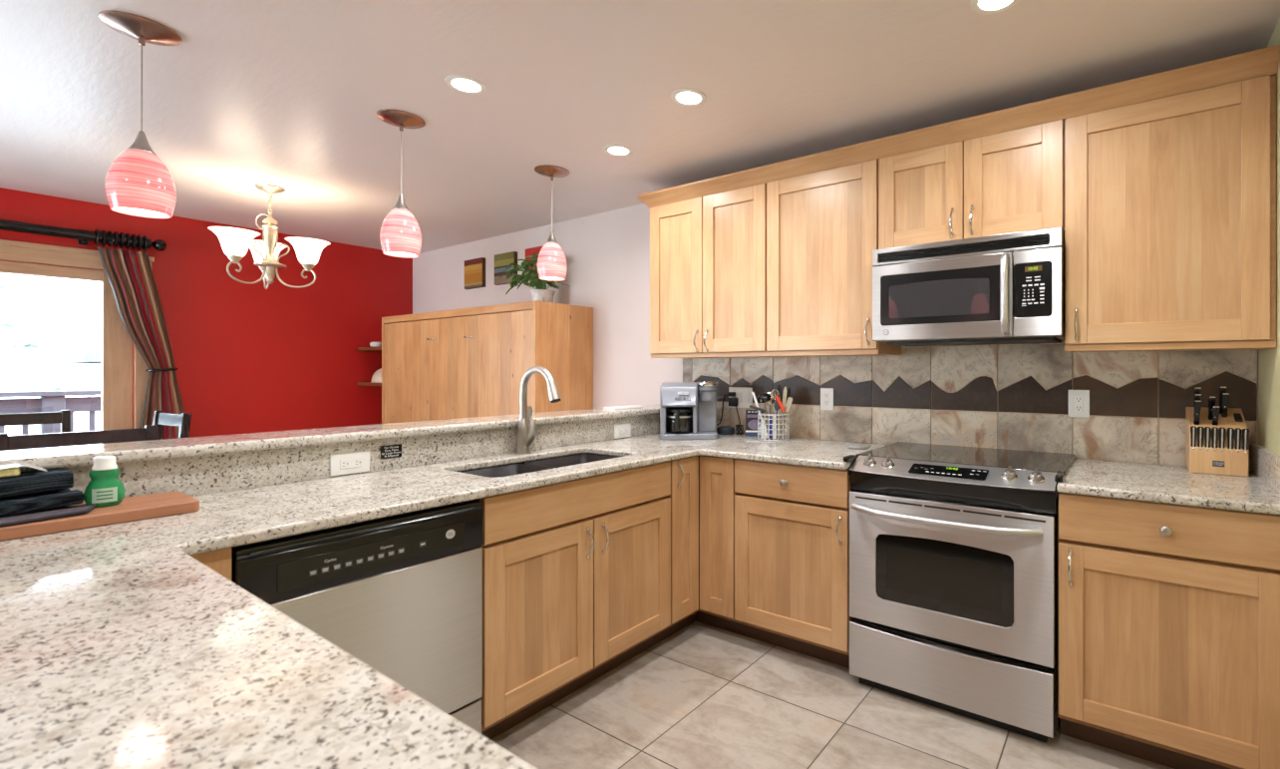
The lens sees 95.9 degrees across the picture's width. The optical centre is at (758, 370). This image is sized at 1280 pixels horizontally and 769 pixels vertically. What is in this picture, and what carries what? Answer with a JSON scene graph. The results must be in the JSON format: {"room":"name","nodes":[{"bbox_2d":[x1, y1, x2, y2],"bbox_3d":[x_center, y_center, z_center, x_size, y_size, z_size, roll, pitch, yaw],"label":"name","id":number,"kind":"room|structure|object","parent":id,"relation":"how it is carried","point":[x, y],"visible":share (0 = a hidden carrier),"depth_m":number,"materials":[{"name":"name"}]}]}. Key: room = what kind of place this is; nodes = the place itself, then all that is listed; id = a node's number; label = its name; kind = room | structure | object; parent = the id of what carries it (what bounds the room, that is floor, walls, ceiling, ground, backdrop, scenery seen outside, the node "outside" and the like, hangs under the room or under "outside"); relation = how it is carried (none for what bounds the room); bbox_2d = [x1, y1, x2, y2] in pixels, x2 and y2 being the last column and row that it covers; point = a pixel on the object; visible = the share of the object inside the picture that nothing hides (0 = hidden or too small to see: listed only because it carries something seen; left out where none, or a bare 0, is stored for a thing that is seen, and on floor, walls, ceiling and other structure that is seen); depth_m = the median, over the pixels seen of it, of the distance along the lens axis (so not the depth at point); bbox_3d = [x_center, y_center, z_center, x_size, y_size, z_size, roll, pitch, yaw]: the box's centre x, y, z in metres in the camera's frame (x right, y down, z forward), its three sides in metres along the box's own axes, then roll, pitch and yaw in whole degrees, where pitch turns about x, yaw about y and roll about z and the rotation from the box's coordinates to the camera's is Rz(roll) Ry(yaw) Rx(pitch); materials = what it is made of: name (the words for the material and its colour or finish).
{"room":"kitchen","nodes":[
{"label":"kitchen","id":0,"kind":"room"},
{"bbox_2d":[0,187,412,437],"bbox_3d":[-4.987,0.073,3.229,0.100,2.435,5.650,0,0,33],"label":"wall","id":1,"kind":"structure","parent":0,"point":[248,358],"depth_m":4.57,"materials":[{"name":"red paint"}]},
{"bbox_2d":[0,260,133,429],"bbox_3d":[-5.048,0.288,3.141,0.065,1.965,2.135,0,0,33],"label":"window","id":2,"kind":"structure","parent":1,"relation":"in","point":[117,344],"depth_m":3.93,"materials":[{"name":"brown wood"}]},
{"bbox_2d":[0,239,154,270],"bbox_3d":[-4.996,-0.756,3.098,0.030,0.125,2.340,0,0,33],"label":"trim","id":3,"kind":"structure","parent":1,"relation":"attached to","point":[13,250],"depth_m":3.68,"materials":[{"name":"brown wood"}]},
{"bbox_2d":[0,219,166,251],"bbox_3d":[-4.968,-0.899,3.056,0.136,0.100,2.481,0,0,33],"label":"curtain rod","id":4,"kind":"object","parent":1,"relation":"attached to","point":[82,235],"visible":0.94,"depth_m":3.68,"materials":[{"name":"black metal"}]},
{"bbox_2d":[97,246,184,439],"bbox_3d":[-4.322,0.207,4.002,0.100,2.088,0.458,0,0,29],"label":"curtain","id":5,"kind":"object","parent":4,"relation":"hanging from","point":[130,275],"visible":0.62,"depth_m":4.01,"materials":[{"name":"fabric"}]},
{"bbox_2d":[134,344,148,428],"bbox_3d":[-4.392,0.298,4.036,0.020,1.985,0.082,0,0,33],"label":"trim","id":6,"kind":"structure","parent":1,"relation":"attached to","point":[141,376],"depth_m":4.01,"materials":[{"name":"brown wood"}]},
{"bbox_2d":[357,345,381,350],"bbox_3d":[-3.335,-0.200,5.238,0.480,0.028,0.476,0,0,33],"label":"corner shelf","id":7,"kind":"object","parent":1,"relation":"attached to","point":[379,348],"visible":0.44,"depth_m":5.07,"materials":[{"name":"brown wood"}]},
{"bbox_2d":[357,381,381,385],"bbox_3d":[-3.335,0.118,5.238,0.480,0.028,0.476,0,0,33],"label":"corner shelf","id":8,"kind":"object","parent":1,"relation":"attached to","point":[359,383],"visible":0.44,"depth_m":5.06,"materials":[{"name":"brown wood"}]},
{"bbox_2d":[371,367,381,382],"bbox_3d":[-3.403,0.038,5.140,0.278,0.130,0.163,0,0,33],"label":"seashell ornament","id":9,"kind":"object","parent":8,"relation":"on","point":[377,377],"visible":0.3,"depth_m":5.07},
{"bbox_2d":[412,203,682,408],"bbox_3d":[-0.735,0.073,3.894,6.507,2.435,0.100,0,0,33],"label":"wall","id":10,"kind":"structure","parent":0,"point":[607,254],"depth_m":4.10,"materials":[{"name":"white paint"}]},
{"bbox_2d":[464,257,485,289],"bbox_3d":[-2.485,-0.852,4.953,0.278,0.250,0.032,0,0,33],"label":"picture","id":11,"kind":"object","parent":10,"relation":"attached to","point":[475,269],"visible":1,"depth_m":4.92},
{"bbox_2d":[494,251,517,285],"bbox_3d":[-2.104,-0.852,4.705,0.279,0.250,0.032,0,0,33],"label":"picture","id":12,"kind":"object","parent":10,"relation":"attached to","point":[501,260],"visible":0.74,"depth_m":4.69},
{"bbox_2d":[525,245,543,281],"bbox_3d":[-1.738,-0.852,4.467,0.303,0.250,0.032,0,0,33],"label":"picture","id":13,"kind":"object","parent":10,"relation":"attached to","point":[528,251],"visible":0.26,"depth_m":4.49},
{"bbox_2d":[649,183,792,357],"bbox_3d":[-0.226,-0.532,3.280,0.819,0.903,0.374,0,0,33],"label":"upper cabinet","id":14,"kind":"object","parent":10,"relation":"attached to","point":[708,253],"visible":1,"depth_m":3.13,"materials":[{"name":"brown wood"}]},
{"bbox_2d":[650,348,880,357],"bbox_3d":[-0.043,-0.089,3.005,1.430,0.024,0.018,0,0,33],"label":"rail","id":15,"kind":"object","parent":14,"relation":"attached to","point":[859,351],"visible":1,"depth_m":2.92,"materials":[{"name":"brown wood"}]},
{"bbox_2d":[637,44,1279,208],"bbox_3d":[0.577,-1.012,2.755,2.863,0.070,0.379,0,0,33],"label":"crown molding","id":16,"kind":"structure","parent":14,"relation":"attached to","point":[1262,62],"depth_m":2.28,"materials":[{"name":"brown wood"}]},
{"bbox_2d":[766,159,901,356],"bbox_3d":[0.372,-0.532,2.891,0.606,0.903,0.374,0,0,33],"label":"upper cabinet","id":17,"kind":"object","parent":10,"relation":"attached to","point":[822,226],"visible":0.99,"depth_m":2.76,"materials":[{"name":"brown wood"}]},
{"bbox_2d":[682,339,1258,470],"bbox_3d":[0.693,-0.061,2.898,2.823,0.895,0.014,0,0,33],"label":"tile backsplash","id":18,"kind":"structure","parent":10,"relation":"attached to","point":[993,396],"depth_m":2.60,"materials":[{"name":"beige tile"}]},
{"bbox_2d":[728,386,752,407],"bbox_3d":[-0.110,0.159,3.406,0.171,0.125,0.010,0,0,33],"label":"switch plate","id":19,"kind":"object","parent":18,"relation":"attached to","point":[745,395],"visible":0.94,"depth_m":3.39,"materials":[{"name":"white plastic"}]},
{"bbox_2d":[820,387,833,409],"bbox_3d":[0.371,0.153,3.093,0.079,0.120,0.009,0,0,33],"label":"outlet","id":20,"kind":"object","parent":18,"relation":"attached to","point":[826,394],"visible":1,"depth_m":3.09,"materials":[{"name":"white plastic"}]},
{"bbox_2d":[1068,389,1089,417],"bbox_3d":[1.379,0.141,2.438,0.080,0.120,0.009,0,0,33],"label":"outlet","id":21,"kind":"object","parent":18,"relation":"attached to","point":[1079,400],"visible":1,"depth_m":2.44,"materials":[{"name":"white plastic"}]},
{"bbox_2d":[1074,395,1083,411],"bbox_3d":[1.377,0.141,2.436,0.034,0.068,0.003,0,0,33],"label":"receptacle","id":22,"kind":"object","parent":21,"relation":"attached to","point":[1079,400],"depth_m":2.43,"materials":[{"name":"white plastic"}]},
{"bbox_2d":[878,119,1064,249],"bbox_3d":[0.945,-0.765,2.519,0.756,0.437,0.374,0,0,33],"label":"upper cabinet","id":23,"kind":"object","parent":10,"relation":"attached to","point":[1013,180],"visible":0.9,"depth_m":2.36,"materials":[{"name":"brown wood"}]},
{"bbox_2d":[872,226,1064,345],"bbox_3d":[0.917,-0.332,2.474,0.751,0.422,0.449,0,0,33],"label":"microwave","id":24,"kind":"object","parent":23,"relation":"attached to","point":[1004,288],"visible":0.98,"depth_m":2.30,"materials":[{"name":"silver metal"}]},
{"bbox_2d":[1064,74,1276,351],"bbox_3d":[1.520,-0.530,2.145,0.616,0.907,0.374,0,0,33],"label":"upper cabinet","id":25,"kind":"object","parent":10,"relation":"attached to","point":[1170,201],"depth_m":2.01,"materials":[{"name":"brown wood"}]},
{"bbox_2d":[0,0,1279,253],"bbox_3d":[-2.302,-1.194,1.484,6.507,0.100,5.850,0,0,33],"label":"ceiling","id":26,"kind":"structure","parent":0,"point":[288,95],"depth_m":2.29,"materials":[{"name":"paint"}]},
{"bbox_2d":[98,9,182,218],"bbox_3d":[-2.058,-0.835,1.888,0.188,0.616,0.188,0,0,33],"label":"pendant lamp","id":27,"kind":"object","parent":26,"relation":"hanging from","point":[139,182],"visible":1,"depth_m":1.85,"materials":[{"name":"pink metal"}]},
{"bbox_2d":[114,207,167,215],"bbox_3d":[-2.058,-0.542,1.888,0.135,0.010,0.134,0,0,33],"label":"diffuser","id":28,"kind":"object","parent":27,"relation":"attached to","point":[128,210],"depth_m":1.90,"materials":[{"name":"white glass"}]},
{"bbox_2d":[207,183,330,289],"bbox_3d":[-3.083,-0.834,3.533,0.548,0.619,0.567,0,0,33],"label":"chandelier","id":29,"kind":"object","parent":26,"relation":"hanging from","point":[235,242],"visible":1,"depth_m":3.51,"materials":[{"name":"white glass"}]},
{"bbox_2d":[376,108,425,257],"bbox_3d":[-1.619,-0.835,2.564,0.188,0.616,0.188,0,0,33],"label":"pendant lamp","id":30,"kind":"object","parent":26,"relation":"hanging from","point":[400,234],"visible":1,"depth_m":2.52,"materials":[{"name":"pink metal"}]},
{"bbox_2d":[387,251,415,255],"bbox_3d":[-1.619,-0.542,2.564,0.135,0.010,0.134,0,0,33],"label":"diffuser","id":31,"kind":"object","parent":30,"relation":"attached to","point":[389,252],"depth_m":2.59,"materials":[{"name":"white glass"}]},
{"bbox_2d":[444,74,487,94],"bbox_3d":[-1.169,-1.141,2.262,0.150,0.006,0.150,0,0,33],"label":"recessed light","id":32,"kind":"object","parent":26,"relation":"in","point":[464,84],"visible":1,"depth_m":2.25,"materials":[{"name":"white plastic"}]},
{"bbox_2d":[534,164,569,280],"bbox_3d":[-1.181,-0.835,3.232,0.188,0.616,0.188,0,0,33],"label":"pendant lamp","id":33,"kind":"object","parent":26,"relation":"hanging from","point":[551,260],"visible":1,"depth_m":3.18,"materials":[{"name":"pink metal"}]},
{"bbox_2d":[603,144,633,156],"bbox_3d":[-0.728,-1.141,2.935,0.150,0.006,0.150,0,0,33],"label":"recessed light","id":34,"kind":"object","parent":26,"relation":"in","point":[614,150],"visible":1,"depth_m":2.92,"materials":[{"name":"white plastic"}]},
{"bbox_2d":[670,88,706,106],"bbox_3d":[-0.292,-1.141,2.366,0.150,0.006,0.150,0,0,33],"label":"recessed light","id":35,"kind":"object","parent":26,"relation":"in","point":[684,97],"visible":1,"depth_m":2.35,"materials":[{"name":"white plastic"}]},
{"bbox_2d":[970,0,1019,13],"bbox_3d":[0.730,-1.141,1.737,0.150,0.006,0.150,0,0,33],"label":"recessed light","id":36,"kind":"object","parent":26,"relation":"in","point":[979,6],"visible":1,"depth_m":1.76,"materials":[{"name":"white plastic"}]},
{"bbox_2d":[491,621,1173,768],"bbox_3d":[-2.302,1.331,1.484,6.507,0.080,5.850,0,0,33],"label":"floor","id":37,"kind":"structure","parent":0,"point":[703,696],"depth_m":2.06,"materials":[{"name":"tile"}]},
{"bbox_2d":[0,409,70,432],"bbox_3d":[-4.290,0.768,3.271,0.489,1.045,0.446,0,0,33],"label":"dining chair","id":38,"kind":"object","parent":37,"relation":"on","point":[63,417],"visible":0.18,"depth_m":3.47,"materials":[{"name":"brown wood"}]},
{"bbox_2d":[0,424,157,450],"bbox_3d":[-3.053,0.768,2.515,0.489,1.045,0.446,0,0,33],"label":"dining chair","id":39,"kind":"object","parent":37,"relation":"on","point":[150,432],"visible":0.16,"depth_m":2.38,"materials":[{"name":"brown wood"}]},
{"bbox_2d":[152,410,191,439],"bbox_3d":[-3.627,0.768,3.199,0.446,1.045,0.489,0,0,28],"label":"dining chair","id":40,"kind":"object","parent":37,"relation":"on","point":[182,420],"visible":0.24,"depth_m":3.35,"materials":[{"name":"brown wood"}]},
{"bbox_2d":[190,547,231,580],"bbox_3d":[-1.519,0.849,1.433,0.600,0.884,0.128,0,0,33],"label":"filler panel","id":41,"kind":"object","parent":37,"relation":"on","point":[219,560],"visible":0.02,"depth_m":1.30,"materials":[{"name":"brown wood"}]},
{"bbox_2d":[231,499,482,733],"bbox_3d":[-1.297,0.857,1.735,0.583,0.868,0.610,0,0,33],"label":"dishwasher","id":42,"kind":"object","parent":37,"relation":"on","point":[402,593],"visible":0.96,"depth_m":1.62,"materials":[{"name":"silver metal"}]},
{"bbox_2d":[381,300,593,423],"bbox_3d":[-2.247,0.412,4.511,2.133,1.757,0.513,0,0,33],"label":"cabinet","id":43,"kind":"object","parent":37,"relation":"on","point":[471,362],"visible":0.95,"depth_m":4.11,"materials":[{"name":"brown wood"}]},
{"bbox_2d":[497,251,570,302],"bbox_3d":[-1.649,-0.681,4.153,0.628,0.428,0.318,0,0,33],"label":"potted plant","id":44,"kind":"object","parent":43,"relation":"on","point":[540,293],"visible":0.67,"depth_m":4.15,"materials":[{"name":"green plant"}]},
{"bbox_2d":[463,453,670,739],"bbox_3d":[-0.884,0.849,2.377,0.636,0.884,0.909,0,0,33],"label":"base cabinet","id":45,"kind":"object","parent":37,"relation":"on","point":[576,573],"visible":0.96,"depth_m":2.13,"materials":[{"name":"brown wood"}]},
{"bbox_2d":[653,455,746,644],"bbox_3d":[-0.346,0.849,3.047,0.807,0.884,0.797,0,0,33],"label":"base cabinet","id":46,"kind":"object","parent":37,"relation":"on","point":[703,493],"visible":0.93,"depth_m":2.71,"materials":[{"name":"brown wood"}]},
{"bbox_2d":[734,458,852,667],"bbox_3d":[0.280,0.849,2.736,0.583,0.884,0.636,0,0,33],"label":"base cabinet","id":47,"kind":"object","parent":37,"relation":"on","point":[792,521],"visible":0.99,"depth_m":2.50,"materials":[{"name":"brown wood"}]},
{"bbox_2d":[0,431,886,768],"bbox_3d":[-0.382,0.391,1.448,2.509,0.030,3.584,0,0,33],"label":"countertop","id":48,"kind":"structure","parent":47,"relation":"on","point":[121,648],"depth_m":0.77,"materials":[{"name":"beige stone"}]},
{"bbox_2d":[0,491,199,541],"bbox_3d":[-1.722,0.361,1.371,0.223,0.030,0.493,0,0,33],"label":"cutting board","id":49,"kind":"object","parent":48,"relation":"on","point":[138,507],"visible":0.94,"depth_m":1.40,"materials":[{"name":"brown wood"}]},
{"bbox_2d":[0,504,96,527],"bbox_3d":[-1.756,0.354,1.267,0.224,0.039,0.383,0,0,33],"label":"drying mat","id":50,"kind":"object","parent":49,"relation":"on","point":[61,511],"visible":0.94,"depth_m":1.33,"materials":[{"name":"grey fabric"}]},
{"bbox_2d":[0,488,83,517],"bbox_3d":[-1.810,0.317,1.310,0.178,0.040,0.299,0,0,28],"label":"folded towel","id":51,"kind":"object","parent":50,"relation":"on","point":[29,502],"visible":0.89,"depth_m":1.35,"materials":[{"name":"grey fabric"}]},
{"bbox_2d":[0,468,73,497],"bbox_3d":[-1.843,0.274,1.329,0.192,0.048,0.299,0,0,33],"label":"folded towel","id":52,"kind":"object","parent":51,"relation":"on","point":[31,481],"visible":0.88,"depth_m":1.36,"materials":[{"name":"grey fabric"}]},
{"bbox_2d":[0,462,47,477],"bbox_3d":[-1.853,0.240,1.329,0.117,0.024,0.220,0,0,33],"label":"pack","id":53,"kind":"object","parent":52,"relation":"on","point":[12,470],"visible":1,"depth_m":1.36},
{"bbox_2d":[83,455,125,507],"bbox_3d":[-1.679,0.282,1.454,0.052,0.127,0.069,0,0,33],"label":"soap bottle","id":54,"kind":"object","parent":49,"relation":"on","point":[105,488],"visible":0.99,"depth_m":1.44,"materials":[{"name":"green plastic"}]},
{"bbox_2d":[516,365,561,454],"bbox_3d":[-0.985,0.177,2.537,0.260,0.398,0.083,0,0,33],"label":"faucet","id":55,"kind":"object","parent":48,"relation":"on","point":[526,430],"visible":1,"depth_m":2.56,"materials":[{"name":"silver metal"}]},
{"bbox_2d":[460,453,619,477],"bbox_3d":[-0.894,0.505,2.395,0.394,0.197,0.722,0,0,33],"label":"sink","id":56,"kind":"object","parent":48,"relation":"in","point":[533,466],"visible":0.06,"depth_m":2.47,"materials":[{"name":"silver metal"}]},
{"bbox_2d":[659,381,718,439],"bbox_3d":[-0.391,0.218,3.210,0.324,0.316,0.304,0,0,-8],"label":"coffee maker","id":57,"kind":"object","parent":48,"relation":"on","point":[688,410],"visible":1,"depth_m":3.13,"materials":[{"name":"silver metal"}]},
{"bbox_2d":[716,425,734,434],"bbox_3d":[-0.196,0.354,3.377,0.104,0.044,0.104,0,0,33],"label":"smart speaker","id":58,"kind":"object","parent":48,"relation":"on","point":[723,430],"visible":0.99,"depth_m":3.34},
{"bbox_2d":[728,397,743,434],"bbox_3d":[-0.135,0.268,3.383,0.045,0.215,0.129,0,0,-32],"label":"power adapter","id":59,"kind":"object","parent":48,"relation":"on","point":[734,402],"visible":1,"depth_m":3.39,"materials":[{"name":"black plastic"}]},
{"bbox_2d":[745,409,764,436],"bbox_3d":[-0.020,0.301,3.284,0.107,0.150,0.061,0,0,3],"label":"product box","id":60,"kind":"object","parent":48,"relation":"on","point":[751,415],"visible":0.8,"depth_m":3.25,"materials":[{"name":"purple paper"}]},
{"bbox_2d":[747,419,760,429],"bbox_3d":[-0.022,0.308,3.254,0.080,0.058,0.002,0,0,3],"label":"print","id":61,"kind":"object","parent":60,"relation":"on","point":[752,424],"depth_m":3.25},
{"bbox_2d":[757,412,789,440],"bbox_3d":[0.081,0.303,3.096,0.162,0.141,0.144,0,0,33],"label":"utensil basket","id":62,"kind":"object","parent":48,"relation":"on","point":[764,414],"visible":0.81,"depth_m":3.06,"materials":[{"name":"white metal"}]},
{"bbox_2d":[757,391,771,431],"bbox_3d":[0.031,0.240,3.101,0.084,0.247,0.078,0,0,33],"label":"ladle","id":63,"kind":"object","parent":62,"relation":"in","point":[764,397],"visible":0.93,"depth_m":3.08,"materials":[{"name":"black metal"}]},
{"bbox_2d":[757,391,771,402],"bbox_3d":[0.031,0.145,3.101,0.084,0.057,0.078,0,0,33],"label":"bowl","id":64,"kind":"object","parent":63,"relation":"on","point":[764,397],"depth_m":3.07,"materials":[{"name":"metal"}]},
{"bbox_2d":[766,390,774,416],"bbox_3d":[0.060,0.238,3.114,0.051,0.252,0.015,0,0,-3],"label":"serving spoon","id":65,"kind":"object","parent":62,"relation":"in","point":[772,400],"visible":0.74,"depth_m":3.11,"materials":[{"name":"silver metal"}]},
{"bbox_2d":[766,390,774,404],"bbox_3d":[0.060,0.151,3.114,0.051,0.078,0.015,0,0,3],"label":"bowl","id":66,"kind":"object","parent":65,"relation":"on","point":[772,400],"depth_m":3.11,"materials":[{"name":"silver metal"}]},
{"bbox_2d":[777,384,782,435],"bbox_3d":[0.118,0.220,3.118,0.030,0.289,0.020,0,0,0],"label":"knife","id":67,"kind":"object","parent":62,"relation":"in","point":[779,386],"visible":0.58,"depth_m":3.11,"materials":[{"name":"plastic"}]},
{"bbox_2d":[845,442,875,448],"bbox_3d":[0.491,0.359,2.743,0.142,0.029,0.077,0,0,-2],"label":"spoon rest","id":68,"kind":"object","parent":48,"relation":"on","point":[853,445],"visible":1,"depth_m":2.71,"materials":[{"name":"white ceramic"}]},
{"bbox_2d":[843,441,1076,742],"bbox_3d":[0.843,0.817,2.363,0.802,0.949,0.716,0,0,33],"label":"range","id":69,"kind":"object","parent":37,"relation":"on","point":[953,549],"visible":0.98,"depth_m":2.10,"materials":[{"name":"silver metal"}]},
{"bbox_2d":[855,441,1076,476],"bbox_3d":[0.893,0.383,2.439,0.798,0.047,0.534,0,0,33],"label":"cooktop","id":70,"kind":"object","parent":69,"relation":"in","point":[1025,461],"depth_m":2.38,"materials":[{"name":"black glass"}]},
{"bbox_2d":[1057,491,1279,768],"bbox_3d":[1.424,0.849,1.992,0.610,0.884,0.636,0,0,33],"label":"base cabinet","id":71,"kind":"object","parent":37,"relation":"on","point":[1168,614],"visible":1,"depth_m":1.76,"materials":[{"name":"brown wood"}]},
{"bbox_2d":[1056,442,1279,514],"bbox_3d":[1.435,0.339,2.007,0.610,0.135,0.668,0,0,33],"label":"countertop","id":72,"kind":"structure","parent":71,"relation":"on","point":[1259,491],"depth_m":1.86,"materials":[{"name":"beige stone"}]},
{"bbox_2d":[1185,406,1249,476],"bbox_3d":[1.709,0.258,2.118,0.168,0.235,0.170,0,0,33],"label":"knife block","id":73,"kind":"object","parent":72,"relation":"on","point":[1225,463],"visible":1,"depth_m":2.06,"materials":[{"name":"brown wood"}]},
{"bbox_2d":[1190,425,1197,449],"bbox_3d":[1.604,0.248,2.089,0.020,0.090,0.026,0,0,33],"label":"steak knife","id":74,"kind":"object","parent":73,"relation":"in","point":[1193,429],"visible":1,"depth_m":2.08,"materials":[{"name":"black plastic"}]},
{"bbox_2d":[1193,399,1201,424],"bbox_3d":[1.622,0.154,2.094,0.022,0.092,0.042,0,0,33],"label":"kitchen knife","id":75,"kind":"object","parent":73,"relation":"in","point":[1196,404],"visible":1,"depth_m":2.09,"materials":[{"name":"black plastic"}]},
{"bbox_2d":[1197,426,1204,450],"bbox_3d":[1.621,0.248,2.078,0.020,0.090,0.026,0,0,33],"label":"steak knife","id":76,"kind":"object","parent":73,"relation":"in","point":[1200,430],"visible":1,"depth_m":2.07,"materials":[{"name":"black plastic"}]},
{"bbox_2d":[1204,426,1211,450],"bbox_3d":[1.638,0.248,2.066,0.020,0.090,0.026,0,0,33],"label":"steak knife","id":77,"kind":"object","parent":73,"relation":"in","point":[1207,430],"visible":1,"depth_m":2.06,"materials":[{"name":"black plastic"}]},
{"bbox_2d":[1207,395,1216,419],"bbox_3d":[1.683,0.138,2.103,0.022,0.088,0.040,0,0,33],"label":"kitchen knife","id":78,"kind":"object","parent":73,"relation":"in","point":[1211,400],"visible":0.83,"depth_m":2.10,"materials":[{"name":"black plastic"}]},
{"bbox_2d":[1211,426,1218,451],"bbox_3d":[1.655,0.248,2.055,0.020,0.090,0.026,0,0,33],"label":"steak knife","id":79,"kind":"object","parent":73,"relation":"in","point":[1214,430],"visible":1,"depth_m":2.05,"materials":[{"name":"black plastic"}]},
{"bbox_2d":[1211,405,1220,425],"bbox_3d":[1.670,0.164,2.069,0.022,0.071,0.035,0,0,33],"label":"kitchen knife","id":80,"kind":"object","parent":73,"relation":"in","point":[1215,409],"visible":1,"depth_m":2.06,"materials":[{"name":"black plastic"}]},
{"bbox_2d":[1218,427,1225,451],"bbox_3d":[1.673,0.248,2.044,0.020,0.090,0.026,0,0,33],"label":"steak knife","id":81,"kind":"object","parent":73,"relation":"in","point":[1221,431],"visible":1,"depth_m":2.04,"materials":[{"name":"black plastic"}]},
{"bbox_2d":[1219,386,1227,413],"bbox_3d":[1.736,0.110,2.119,0.022,0.105,0.046,0,0,33],"label":"kitchen knife","id":82,"kind":"object","parent":73,"relation":"on","point":[1221,389],"visible":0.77,"depth_m":2.11,"materials":[{"name":"black plastic"}]},
{"bbox_2d":[1221,392,1229,417],"bbox_3d":[1.729,0.127,2.099,0.022,0.090,0.041,0,0,33],"label":"kitchen knife","id":83,"kind":"object","parent":73,"relation":"in","point":[1225,396],"visible":1,"depth_m":2.09,"materials":[{"name":"black plastic"}]},
{"bbox_2d":[1227,427,1234,452],"bbox_3d":[1.692,0.248,2.031,0.020,0.090,0.026,0,0,33],"label":"steak knife","id":84,"kind":"object","parent":73,"relation":"in","point":[1230,431],"visible":1,"depth_m":2.03,"materials":[{"name":"black plastic"}]},
{"bbox_2d":[1234,427,1242,452],"bbox_3d":[1.709,0.248,2.020,0.020,0.090,0.026,0,0,33],"label":"steak knife","id":85,"kind":"object","parent":73,"relation":"in","point":[1237,431],"visible":1,"depth_m":2.02,"materials":[{"name":"black plastic"}]},
{"bbox_2d":[1242,427,1249,452],"bbox_3d":[1.727,0.248,2.009,0.020,0.090,0.026,0,0,33],"label":"steak knife","id":86,"kind":"object","parent":73,"relation":"in","point":[1245,432],"visible":1,"depth_m":2.00,"materials":[{"name":"black plastic"}]},
{"bbox_2d":[1258,17,1279,455],"bbox_3d":[0.357,0.073,-0.304,0.100,2.435,5.750,0,0,33],"label":"wall","id":87,"kind":"structure","parent":0,"point":[1268,358],"depth_m":1.88,"materials":[{"name":"beige paint"}]},
{"bbox_3d":[-1.505,0.774,2.188,0.120,1.035,3.600,0,0,33],"label":"wall","id":88,"kind":"structure","parent":0,"visible":0},
{"bbox_2d":[0,403,659,471],"bbox_3d":[-1.526,0.238,2.193,0.296,0.034,3.584,0,0,33],"label":"bar","id":89,"kind":"object","parent":88,"relation":"on","point":[125,452],"visible":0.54,"depth_m":1.87,"materials":[{"name":"stone"}]},
{"bbox_2d":[603,404,642,409],"bbox_3d":[-0.803,0.215,3.360,0.100,0.010,0.230,0,0,33],"label":"notepad","id":90,"kind":"object","parent":89,"relation":"on","point":[629,406],"visible":1,"depth_m":3.32,"materials":[{"name":"white paper"}]},
{"bbox_2d":[52,413,659,502],"bbox_3d":[-1.447,0.329,2.140,0.029,0.148,3.583,0,0,33],"label":"granite riser","id":91,"kind":"object","parent":88,"relation":"attached to","point":[218,473],"visible":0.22,"depth_m":1.97,"materials":[{"name":"beige stone"}]},
{"bbox_2d":[329,450,369,476],"bbox_3d":[-1.480,0.335,2.054,0.009,0.077,0.125,0,0,33],"label":"outlet","id":92,"kind":"object","parent":91,"relation":"attached to","point":[356,462],"visible":1,"depth_m":2.05,"materials":[{"name":"white plastic"}]},
{"bbox_2d":[339,457,361,469],"bbox_3d":[-1.478,0.335,2.052,0.003,0.034,0.068,0,0,33],"label":"receptacle","id":93,"kind":"object","parent":92,"relation":"attached to","point":[345,463],"depth_m":2.05,"materials":[{"name":"white plastic"}]},
{"bbox_2d":[380,443,401,458],"bbox_3d":[-1.408,0.308,2.169,0.004,0.050,0.074,0,0,33],"label":"sign plaque","id":94,"kind":"object","parent":91,"relation":"attached to","point":[389,451],"visible":1,"depth_m":2.17,"materials":[{"name":"black plastic"}]},
{"bbox_2d":[614,422,631,438],"bbox_3d":[-0.760,0.335,3.161,0.009,0.077,0.122,0,0,33],"label":"outlet","id":95,"kind":"object","parent":91,"relation":"attached to","point":[621,430],"visible":1,"depth_m":3.15,"materials":[{"name":"white plastic"}]},
{"label":"outside","id":96,"kind":"structure","parent":0,"visible":0},
{"bbox_2d":[0,274,101,435],"bbox_3d":[-45.776,-10.995,50.228,112.000,32.539,150.000,0,0,33],"label":"hill","id":97,"kind":"structure","parent":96,"point":[77,301],"depth_m":35.60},
{"bbox_2d":[0,273,40,352],"bbox_3d":[-41.650,-4.069,31.087,3.099,8.400,3.588,0,0,33],"label":"conifer","id":98,"kind":"object","parent":97,"relation":"on","point":[13,335],"visible":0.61,"depth_m":30.95,"materials":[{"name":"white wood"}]},
{"bbox_2d":[30,312,73,397],"bbox_3d":[-32.698,0.381,26.460,2.324,6.300,2.691,0,0,33],"label":"conifer","id":99,"kind":"object","parent":97,"relation":"on","point":[50,380],"visible":0.23,"depth_m":26.04,"materials":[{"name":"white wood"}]},
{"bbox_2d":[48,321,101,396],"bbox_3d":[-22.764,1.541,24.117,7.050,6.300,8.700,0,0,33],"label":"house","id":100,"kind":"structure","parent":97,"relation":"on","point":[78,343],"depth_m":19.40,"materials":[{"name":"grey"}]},
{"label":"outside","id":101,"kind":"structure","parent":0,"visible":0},
{"bbox_3d":[-5.248,1.401,4.502,1.703,0.100,7.500,0,0,33],"label":"floor","id":102,"kind":"structure","parent":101,"visible":0},
{"bbox_2d":[0,389,101,434],"bbox_3d":[-5.752,0.758,4.830,0.140,1.185,7.500,0,0,33],"label":"deck railing","id":103,"kind":"object","parent":102,"relation":"on","point":[49,401],"visible":0.09,"depth_m":4.65,"materials":[{"name":"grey wood"}]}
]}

